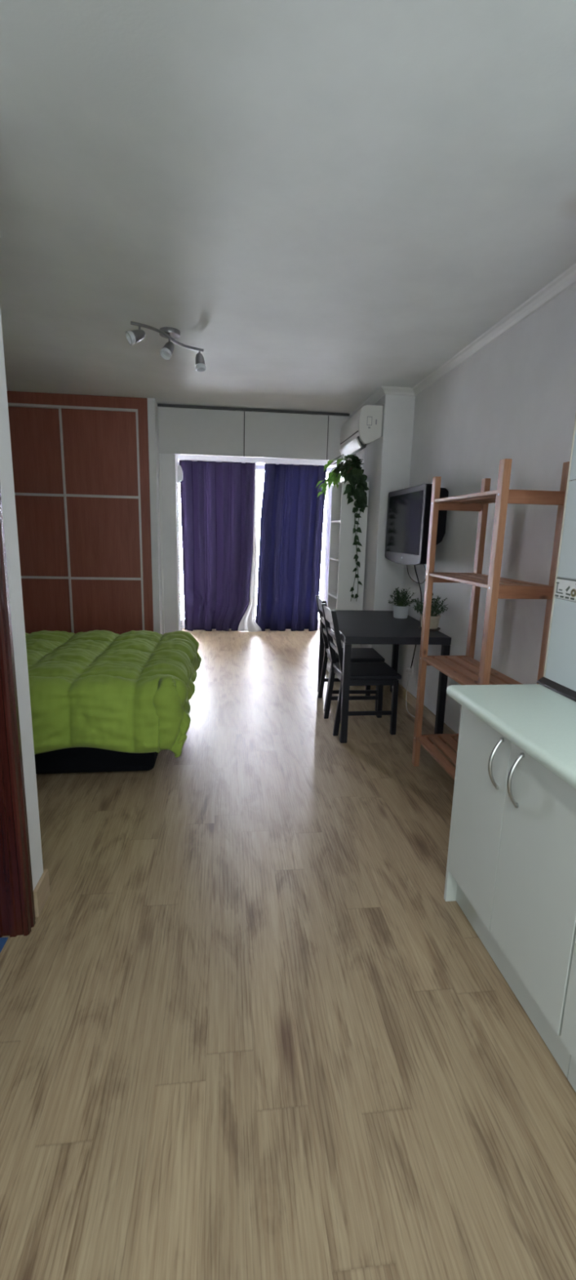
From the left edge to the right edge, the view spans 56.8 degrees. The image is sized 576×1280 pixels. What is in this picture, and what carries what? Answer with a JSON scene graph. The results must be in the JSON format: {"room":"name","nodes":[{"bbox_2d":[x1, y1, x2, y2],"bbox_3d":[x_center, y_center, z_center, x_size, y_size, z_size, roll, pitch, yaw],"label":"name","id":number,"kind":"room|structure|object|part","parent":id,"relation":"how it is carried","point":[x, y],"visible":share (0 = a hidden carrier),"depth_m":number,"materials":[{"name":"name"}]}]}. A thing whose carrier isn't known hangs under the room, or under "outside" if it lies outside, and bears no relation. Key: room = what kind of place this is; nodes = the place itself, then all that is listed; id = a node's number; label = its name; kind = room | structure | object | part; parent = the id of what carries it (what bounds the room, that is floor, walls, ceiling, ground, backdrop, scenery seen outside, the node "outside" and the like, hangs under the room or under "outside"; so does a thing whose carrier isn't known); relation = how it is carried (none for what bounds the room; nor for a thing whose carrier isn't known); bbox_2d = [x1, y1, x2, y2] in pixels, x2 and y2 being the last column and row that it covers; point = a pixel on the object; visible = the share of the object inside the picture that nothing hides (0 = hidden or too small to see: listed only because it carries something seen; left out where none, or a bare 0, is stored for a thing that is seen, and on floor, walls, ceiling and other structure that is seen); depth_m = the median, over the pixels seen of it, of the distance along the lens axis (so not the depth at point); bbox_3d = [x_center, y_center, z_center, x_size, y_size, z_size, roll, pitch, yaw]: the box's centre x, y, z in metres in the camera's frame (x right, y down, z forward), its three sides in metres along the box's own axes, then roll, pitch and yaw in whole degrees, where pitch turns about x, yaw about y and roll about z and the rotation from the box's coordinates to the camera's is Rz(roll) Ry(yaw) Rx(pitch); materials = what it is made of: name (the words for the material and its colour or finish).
{"room":"studio apartment","nodes":[
{"label":"studio apartment","id":0,"kind":"room"},
{"bbox_2d":[0,303,43,890],"bbox_3d":[-2.000,-0.260,1.617,2.210,2.575,0.118,0,12,-7],"label":"wall partition","id":1,"kind":"structure","parent":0,"point":[6,477],"depth_m":1.79,"materials":[{"name":"white paint"}]},
{"bbox_2d":[33,869,50,917],"bbox_3d":[-1.943,0.949,1.879,2.064,0.105,0.132,0,12,-7],"label":"baseboard","id":2,"kind":"structure","parent":1,"relation":"attached to","point":[42,892],"depth_m":1.98,"materials":[{"name":"brown wood"}]},
{"bbox_2d":[147,397,162,634],"bbox_3d":[-1.299,-0.977,5.240,0.064,2.575,0.218,0,12,-7],"label":"wall","id":3,"kind":"structure","parent":0,"point":[153,423],"depth_m":5.12,"materials":[{"name":"white paint"}]},
{"bbox_2d":[157,406,181,633],"bbox_3d":[-1.251,-1.033,5.525,0.218,2.575,0.347,0,12,-7],"label":"wall opening","id":4,"kind":"structure","parent":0,"point":[166,460],"depth_m":5.38,"materials":[{"name":"white paint"}]},
{"bbox_2d":[158,453,164,634],"bbox_3d":[-1.275,-0.774,5.388,0.018,2.120,0.018,0,12,-7],"label":"trim","id":5,"kind":"structure","parent":4,"relation":"attached to","point":[159,455],"depth_m":5.34,"materials":[{"name":"white paint"}]},
{"bbox_2d":[173,454,178,631],"bbox_3d":[-1.135,-0.773,5.407,0.022,2.118,0.013,0,12,-7],"label":"trim","id":6,"kind":"structure","parent":4,"relation":"attached to","point":[174,455],"depth_m":5.36,"materials":[{"name":"white paint"}]},
{"bbox_2d":[177,465,182,630],"bbox_3d":[-1.132,-0.790,5.664,0.052,2.041,0.060,0,12,-7],"label":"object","id":7,"kind":"object","parent":4,"relation":"attached to","point":[180,472],"visible":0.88,"depth_m":5.56,"materials":[{"name":"white paint"}]},
{"bbox_3d":[-1.145,-0.715,5.678,0.018,1.886,0.021,0,12,-7],"label":"bead chain","id":8,"kind":"part","parent":7,"relation":"part of","materials":[{"name":"white paint"}]},
{"bbox_2d":[178,453,356,461],"bbox_3d":[-0.124,-2.138,5.631,2.047,0.400,0.120,0,12,-7],"label":"lintel","id":9,"kind":"object","parent":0,"point":[356,453],"visible":0.07,"depth_m":5.70,"materials":[{"name":"white paint"}]},
{"bbox_2d":[157,403,355,461],"bbox_3d":[-0.301,-2.064,5.385,1.946,0.451,0.336,0,12,-7],"label":"upper cabinet","id":10,"kind":"object","parent":9,"relation":"attached to","point":[184,429],"visible":0.9,"depth_m":5.22,"materials":[{"name":"white paint"}]},
{"bbox_3d":[-0.840,-2.021,5.179,0.817,0.423,0.019,0,12,-7],"label":"door","id":11,"kind":"part","parent":10,"relation":"part of","materials":[{"name":"grey laminate"}]},
{"bbox_3d":[-0.017,-2.022,5.277,0.823,0.423,0.019,0,12,-7],"label":"door","id":12,"kind":"part","parent":10,"relation":"part of","materials":[{"name":"grey laminate"}]},
{"bbox_3d":[0.538,-2.022,5.343,0.277,0.423,0.019,0,12,-7],"label":"door","id":13,"kind":"part","parent":10,"relation":"part of","materials":[{"name":"grey laminate"}]},
{"bbox_2d":[0,628,575,1279],"bbox_3d":[-0.888,0.790,3.243,4.800,0.084,9.600,0,12,-7],"label":"floor","id":14,"kind":"structure","parent":0,"point":[250,1029],"depth_m":1.52,"materials":[{"name":"beige laminate"}]},
{"bbox_2d":[7,391,153,634],"bbox_3d":[-2.345,-0.970,5.090,2.044,2.573,0.165,0,12,-7],"label":"wardrobe","id":15,"kind":"object","parent":14,"relation":"on","point":[81,463],"visible":0.66,"depth_m":5.03,"materials":[{"name":"brown wood"}]},
{"bbox_3d":[-2.454,-0.916,5.064,0.720,2.432,0.018,0,12,-7],"label":"door","id":16,"kind":"part","parent":15,"relation":"part of","materials":[{"name":"brown wood"}]},
{"bbox_3d":[-2.092,-0.907,5.060,0.022,2.432,0.010,0,12,-7],"label":"edge handle","id":17,"kind":"part","parent":15,"relation":"part of","materials":[{"name":"metal"}]},
{"bbox_3d":[-1.767,-0.909,5.112,0.680,2.432,0.018,0,12,-7],"label":"door","id":18,"kind":"part","parent":15,"relation":"part of","materials":[{"name":"brown wood"}]},
{"bbox_3d":[-1.418,-0.897,5.142,0.020,2.452,0.018,0,12,-7],"label":"trim","id":19,"kind":"part","parent":15,"relation":"part of","materials":[{"name":"wood"}]},
{"bbox_2d":[34,746,158,773],"bbox_3d":[-1.942,0.387,3.554,2.220,0.518,1.330,0,12,-7],"label":"bed","id":20,"kind":"object","parent":14,"relation":"on","point":[79,759],"visible":0.14,"depth_m":3.04,"materials":[{"name":"black fabric"}]},
{"bbox_2d":[25,630,201,757],"bbox_3d":[-1.801,0.262,3.545,2.366,0.471,1.725,0,12,-7],"label":"duvet","id":21,"kind":"object","parent":20,"relation":"on","point":[131,691],"visible":0.9,"depth_m":2.88,"materials":[{"name":"green fabric"}]},
{"bbox_2d":[326,480,368,678],"bbox_3d":[0.558,-0.558,5.188,0.248,1.862,0.470,0,12,-7],"label":"bookcase","id":22,"kind":"object","parent":14,"relation":"on","point":[341,577],"visible":0.62,"depth_m":4.95,"materials":[{"name":"white paint"}]},
{"bbox_3d":[0.532,-0.604,5.408,0.248,1.862,0.018,0,12,-7],"label":"panel","id":23,"kind":"part","parent":22,"relation":"part of","materials":[{"name":"white paint"}]},
{"bbox_2d":[315,453,369,601],"bbox_3d":[0.471,-1.044,4.967,0.460,1.333,0.470,0,12,-7],"label":"pothos plant","id":24,"kind":"object","parent":22,"relation":"on","point":[351,470],"visible":1,"depth_m":4.80,"materials":[{"name":"green plant"}]},
{"bbox_2d":[315,595,385,711],"bbox_3d":[0.492,0.101,4.374,0.518,0.890,0.400,0,11,-5],"label":"dining chair","id":25,"kind":"object","parent":14,"relation":"on","point":[357,655],"visible":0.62,"depth_m":4.38,"materials":[{"name":"black wood"}]},
{"bbox_3d":[0.282,0.064,4.529,0.126,0.890,0.026,0,11,-5],"label":"leg","id":26,"kind":"part","parent":25,"relation":"part of","materials":[{"name":"black wood"}]},
{"bbox_3d":[0.311,0.135,4.186,0.126,0.890,0.026,0,11,-5],"label":"leg","id":27,"kind":"part","parent":25,"relation":"part of","materials":[{"name":"black wood"}]},
{"bbox_3d":[0.543,0.120,4.382,0.415,0.028,0.400,0,11,-5],"label":"seat","id":28,"kind":"part","parent":25,"relation":"part of","materials":[{"name":"black wood"}]},
{"bbox_3d":[0.698,0.305,4.613,0.041,0.405,0.036,0,11,-5],"label":"leg","id":29,"kind":"part","parent":25,"relation":"part of","materials":[{"name":"black wood"}]},
{"bbox_3d":[0.726,0.375,4.269,0.041,0.405,0.036,0,11,-5],"label":"leg","id":30,"kind":"part","parent":25,"relation":"part of","materials":[{"name":"black wood"}]},
{"bbox_2d":[321,603,401,735],"bbox_3d":[0.513,0.203,3.872,0.518,0.890,0.400,0,12,-7],"label":"dining chair","id":31,"kind":"object","parent":14,"relation":"on","point":[380,674],"visible":0.94,"depth_m":3.77,"materials":[{"name":"black wood"}]},
{"bbox_3d":[0.298,0.168,4.021,0.126,0.890,0.026,0,12,-7],"label":"leg","id":32,"kind":"part","parent":31,"relation":"part of","materials":[{"name":"black wood"}]},
{"bbox_3d":[0.339,0.238,3.678,0.126,0.890,0.026,0,12,-7],"label":"leg","id":33,"kind":"part","parent":31,"relation":"part of","materials":[{"name":"black wood"}]},
{"bbox_3d":[0.564,0.221,3.882,0.415,0.028,0.400,0,12,-7],"label":"seat","id":34,"kind":"part","parent":31,"relation":"part of","materials":[{"name":"black wood"}]},
{"bbox_3d":[0.712,0.405,4.118,0.041,0.405,0.036,0,12,-7],"label":"leg","id":35,"kind":"part","parent":31,"relation":"part of","materials":[{"name":"black wood"}]},
{"bbox_3d":[0.753,0.475,3.776,0.041,0.405,0.036,0,12,-7],"label":"leg","id":36,"kind":"part","parent":31,"relation":"part of","materials":[{"name":"black wood"}]},
{"bbox_2d":[317,609,451,742],"bbox_3d":[0.674,0.222,4.172,0.715,0.740,1.215,0,11,-5],"label":"dining table","id":37,"kind":"object","parent":14,"relation":"on","point":[355,627],"visible":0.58,"depth_m":3.64,"materials":[{"name":"black wood"}]},
{"bbox_3d":[0.297,0.128,4.721,0.046,0.690,0.046,0,11,-5],"label":"leg","id":38,"kind":"part","parent":37,"relation":"part of","materials":[{"name":"black wood"}]},
{"bbox_3d":[0.386,0.361,3.581,0.046,0.690,0.046,0,11,-5],"label":"leg","id":39,"kind":"part","parent":37,"relation":"part of","materials":[{"name":"black wood"}]},
{"bbox_3d":[0.962,0.133,4.774,0.046,0.690,0.046,0,11,-5],"label":"leg","id":40,"kind":"part","parent":37,"relation":"part of","materials":[{"name":"black wood"}]},
{"bbox_2d":[387,586,419,618],"bbox_3d":[0.945,-0.303,4.314,0.268,0.246,0.244,4,12,14],"label":"potted plant","id":41,"kind":"object","parent":37,"relation":"on","point":[401,610],"visible":1,"depth_m":4.29,"materials":[{"name":"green plant"}]},
{"bbox_3d":[0.916,-0.232,4.326,0.134,0.100,0.134,0,12,-7],"label":"pot","id":42,"kind":"part","parent":41,"relation":"part of","materials":[{"name":"white ceramic"}]},
{"bbox_2d":[413,592,448,631],"bbox_3d":[1.013,-0.209,3.796,0.256,0.270,0.272,9,14,33],"label":"potted plant","id":43,"kind":"object","parent":37,"relation":"on","point":[434,618],"visible":0.73,"depth_m":3.76,"materials":[{"name":"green plant"}]},
{"bbox_3d":[1.016,-0.134,3.813,0.146,0.093,0.146,0,12,-7],"label":"pot","id":44,"kind":"part","parent":43,"relation":"part of","materials":[{"name":"beige ceramic"}]},
{"bbox_3d":[1.050,0.366,3.634,0.046,0.690,0.046,0,11,-5],"label":"leg","id":45,"kind":"part","parent":37,"relation":"part of","materials":[{"name":"black wood"}]},
{"bbox_2d":[405,674,415,717],"bbox_3d":[0.996,0.454,4.295,0.062,0.250,0.468,1,11,-1],"label":"cable","id":46,"kind":"object","parent":14,"relation":"on","point":[409,674],"visible":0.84,"depth_m":4.45,"materials":[{"name":"white plastic"}]},
{"bbox_2d":[411,458,569,780],"bbox_3d":[0.998,0.008,2.795,0.324,1.722,0.795,0,12,-7],"label":"shelving unit","id":47,"kind":"object","parent":14,"relation":"on","point":[464,669],"visible":0.62,"depth_m":2.73,"materials":[{"name":"brown wood"}]},
{"bbox_3d":[0.811,-0.067,3.142,0.032,1.722,0.047,0,12,-7],"label":"post","id":48,"kind":"part","parent":47,"relation":"part of","materials":[{"name":"brown wood"}]},
{"bbox_3d":[0.939,0.613,3.302,0.257,0.058,0.024,0,12,-7],"label":"rail","id":49,"kind":"part","parent":47,"relation":"part of","materials":[{"name":"brown wood"}]},
{"bbox_3d":[0.950,0.123,3.203,0.257,0.058,0.024,0,12,-7],"label":"rail","id":50,"kind":"part","parent":47,"relation":"part of","materials":[{"name":"brown wood"}]},
{"bbox_3d":[0.962,-0.364,3.104,0.257,0.058,0.024,0,12,-7],"label":"rail","id":51,"kind":"part","parent":47,"relation":"part of","materials":[{"name":"brown wood"}]},
{"bbox_3d":[0.971,-0.763,3.023,0.257,0.058,0.024,0,12,-7],"label":"rail","id":52,"kind":"part","parent":47,"relation":"part of","materials":[{"name":"brown wood"}]},
{"bbox_3d":[1.099,-0.067,3.176,0.032,1.722,0.047,0,12,-7],"label":"post","id":53,"kind":"part","parent":47,"relation":"part of","materials":[{"name":"brown wood"}]},
{"bbox_3d":[0.898,0.083,2.414,0.032,1.722,0.047,0,12,-7],"label":"post","id":54,"kind":"part","parent":47,"relation":"part of","materials":[{"name":"brown wood"}]},
{"bbox_3d":[1.049,-0.212,2.366,0.257,0.058,0.024,0,12,-7],"label":"rail","id":55,"kind":"part","parent":47,"relation":"part of","materials":[{"name":"brown wood"}]},
{"bbox_3d":[1.059,-0.612,2.285,0.257,0.058,0.024,0,12,-7],"label":"rail","id":56,"kind":"part","parent":47,"relation":"part of","materials":[{"name":"brown wood"}]},
{"bbox_3d":[1.186,0.083,2.448,0.032,1.722,0.047,0,12,-7],"label":"post","id":57,"kind":"part","parent":47,"relation":"part of","materials":[{"name":"brown wood"}]},
{"bbox_2d":[444,705,575,1078],"bbox_3d":[0.815,0.691,1.688,0.385,0.815,0.716,0,12,-7],"label":"base cabinet","id":58,"kind":"object","parent":14,"relation":"on","point":[511,867],"visible":0.9,"depth_m":1.56,"materials":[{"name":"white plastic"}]},
{"bbox_3d":[0.795,0.621,2.029,0.344,0.815,0.020,0,12,-7],"label":"panel","id":59,"kind":"part","parent":58,"relation":"part of","materials":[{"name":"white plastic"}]},
{"bbox_3d":[0.654,0.589,1.826,0.018,0.672,0.325,0,12,-7],"label":"door","id":60,"kind":"part","parent":58,"relation":"part of","materials":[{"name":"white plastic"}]},
{"bbox_3d":[0.644,0.386,1.661,0.041,0.172,0.015,0,12,-7],"label":"handle","id":61,"kind":"part","parent":58,"relation":"part of","materials":[{"name":"metal"}]},
{"bbox_3d":[0.658,0.409,1.550,0.041,0.172,0.015,0,12,-7],"label":"handle","id":62,"kind":"part","parent":58,"relation":"part of","materials":[{"name":"metal"}]},
{"bbox_3d":[0.694,0.658,1.488,0.018,0.672,0.365,0,12,-7],"label":"door","id":63,"kind":"part","parent":58,"relation":"part of","materials":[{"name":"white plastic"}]},
{"bbox_2d":[560,934,575,1092],"bbox_3d":[0.898,0.832,0.987,0.385,0.811,0.720,0,12,-7],"label":"base cabinet","id":64,"kind":"object","parent":14,"relation":"on","point":[568,1034],"visible":1,"depth_m":1.33,"materials":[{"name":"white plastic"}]},
{"bbox_3d":[0.983,0.979,0.270,0.385,0.811,0.748,0,12,-7],"label":"base cabinet","id":65,"kind":"object","parent":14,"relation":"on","visible":0},
{"bbox_2d":[446,676,575,789],"bbox_3d":[0.907,0.395,0.914,0.390,0.062,2.252,0,12,-7],"label":"countertop","id":66,"kind":"structure","parent":65,"relation":"on","point":[540,719],"depth_m":1.66,"materials":[{"name":"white laminate"}]},
{"bbox_2d":[0,0,575,414],"bbox_3d":[-0.826,-1.819,2.714,4.800,0.100,9.600,0,12,-7],"label":"ceiling","id":67,"kind":"structure","parent":0,"point":[330,202],"depth_m":1.84,"materials":[{"name":"paint"}]},
{"bbox_2d":[125,320,206,372],"bbox_3d":[-0.740,-1.763,3.175,0.164,0.190,0.590,10,14,36],"label":"ceiling spotlight","id":68,"kind":"object","parent":67,"relation":"attached to","point":[133,336],"visible":1,"depth_m":3.15,"materials":[{"name":"silver metal"}]},
{"bbox_3d":[-0.715,-1.853,3.219,0.128,0.030,0.128,0,12,-7],"label":"ceiling plate","id":69,"kind":"part","parent":68,"relation":"part of","materials":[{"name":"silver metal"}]},
{"bbox_2d":[355,394,415,666],"bbox_3d":[0.844,-0.895,5.086,0.255,2.575,0.940,0,12,-7],"label":"wall pillar","id":70,"kind":"structure","parent":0,"point":[388,459],"depth_m":4.60,"materials":[{"name":"white paint"}]},
{"bbox_2d":[339,404,384,457],"bbox_3d":[0.641,-1.855,4.789,0.215,0.339,0.768,0,12,-7],"label":"air conditioner","id":71,"kind":"object","parent":70,"relation":"attached to","point":[366,426],"visible":0.98,"depth_m":4.45,"materials":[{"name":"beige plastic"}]},
{"bbox_3d":[0.745,-1.900,4.792,0.010,0.247,0.768,0,12,-7],"label":"wall plate","id":72,"kind":"part","parent":71,"relation":"part of","materials":[{"name":"white plastic"}]},
{"bbox_2d":[360,448,364,474],"bbox_3d":[0.705,-1.649,5.059,0.024,0.322,0.060,0,12,-7],"label":"pipe trunking","id":73,"kind":"object","parent":70,"relation":"attached to","point":[362,453],"visible":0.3,"depth_m":5.02,"materials":[{"name":"white paint"}]},
{"bbox_2d":[340,283,575,733],"bbox_3d":[1.064,-0.861,4.945,0.150,2.575,6.078,0,12,-7],"label":"wall","id":74,"kind":"structure","parent":0,"point":[514,398],"depth_m":3.01,"materials":[{"name":"white paint"}]},
{"bbox_2d":[405,664,413,675],"bbox_3d":[1.020,0.253,4.489,0.046,0.080,0.080,0,12,-7],"label":"wall socket","id":75,"kind":"object","parent":74,"relation":"attached to","point":[409,669],"visible":1,"depth_m":4.47,"materials":[{"name":"white paint"}]},
{"bbox_3d":[1.038,0.253,4.492,0.010,0.080,0.080,0,12,-7],"label":"plate","id":76,"kind":"part","parent":75,"relation":"part of","materials":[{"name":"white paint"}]},
{"bbox_2d":[364,683,456,733],"bbox_3d":[0.967,0.598,4.004,0.267,0.085,3.670,0,12,-7],"label":"baseboard","id":77,"kind":"structure","parent":74,"relation":"attached to","point":[428,715],"depth_m":4.37,"materials":[{"name":"brown wood"}]},
{"bbox_2d":[385,483,448,564],"bbox_3d":[0.982,-0.866,4.092,0.212,0.570,0.858,0,12,-7],"label":"television","id":78,"kind":"object","parent":74,"relation":"attached to","point":[408,517],"visible":0.83,"depth_m":3.89,"materials":[{"name":"black plastic"}]},
{"bbox_2d":[410,564,422,668],"bbox_3d":[1.028,-0.232,4.256,0.084,1.008,0.249,7,13,25],"label":"cable","id":79,"kind":"object","parent":78,"relation":"hanging from","point":[414,565],"visible":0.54,"depth_m":4.18,"materials":[{"name":"black plastic"}]},
{"bbox_2d":[406,564,426,583],"bbox_3d":[1.008,-0.583,4.166,0.086,0.285,0.171,-4,12,-23],"label":"cable","id":80,"kind":"object","parent":78,"relation":"hanging from","point":[424,564],"visible":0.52,"depth_m":4.20,"materials":[{"name":"black plastic"}]},
{"bbox_2d":[352,262,575,414],"bbox_3d":[1.004,-1.861,3.515,0.305,0.050,3.708,0,12,-7],"label":"trim","id":81,"kind":"structure","parent":74,"relation":"attached to","point":[566,279],"depth_m":3.09,"materials":[{"name":"white paint"}]},
{"bbox_2d":[543,411,575,691],"bbox_3d":[1.433,0.087,0.307,0.511,2.575,3.432,0,12,-7],"label":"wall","id":82,"kind":"structure","parent":0,"point":[560,667],"depth_m":1.89,"materials":[{"name":"white paint"}]},
{"bbox_3d":[-0.754,0.091,0.029,0.110,2.575,3.395,0,12,-7],"label":"doorway","id":83,"kind":"structure","parent":0,"visible":0},
{"bbox_2d":[0,484,35,937],"bbox_3d":[-0.902,0.069,1.292,0.133,2.110,0.896,0,12,-7],"label":"door","id":84,"kind":"structure","parent":83,"relation":"attached to","point":[17,909],"depth_m":1.76,"materials":[{"name":"brown wood"}]},
{"bbox_3d":[-0.544,-2.599,7.393,2.465,0.215,0.150,0,12,-7],"label":"wall window","id":85,"kind":"structure","parent":0,"visible":0},
{"bbox_2d":[177,453,337,628],"bbox_3d":[-0.534,-1.324,7.486,2.425,2.400,0.340,0,12,-7],"label":"window","id":86,"kind":"structure","parent":85,"relation":"attached to","point":[258,467],"depth_m":7.21,"materials":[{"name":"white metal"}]},
{"bbox_3d":[0.022,-1.335,7.704,1.140,2.240,0.035,0,12,-7],"label":"sash","id":87,"kind":"part","parent":86,"relation":"part of","materials":[{"name":"white metal"}]},
{"bbox_3d":[-0.493,-2.404,7.156,2.390,0.021,0.022,0,12,-7],"label":"curtain rod","id":88,"kind":"object","parent":86,"relation":"attached to","visible":0},
{"bbox_2d":[179,460,262,631],"bbox_3d":[-0.915,-1.266,7.367,1.122,2.304,0.229,0,12,-7],"label":"curtain","id":89,"kind":"object","parent":88,"relation":"hanging from","point":[218,500],"visible":0.99,"depth_m":7.32,"materials":[{"name":"purple fabric"}]},
{"bbox_2d":[254,463,326,631],"bbox_3d":[0.018,-1.272,7.504,0.967,2.305,0.184,0,12,-7],"label":"curtain","id":90,"kind":"object","parent":88,"relation":"hanging from","point":[292,513],"visible":0.98,"depth_m":7.45,"materials":[{"name":"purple fabric"}]}
]}

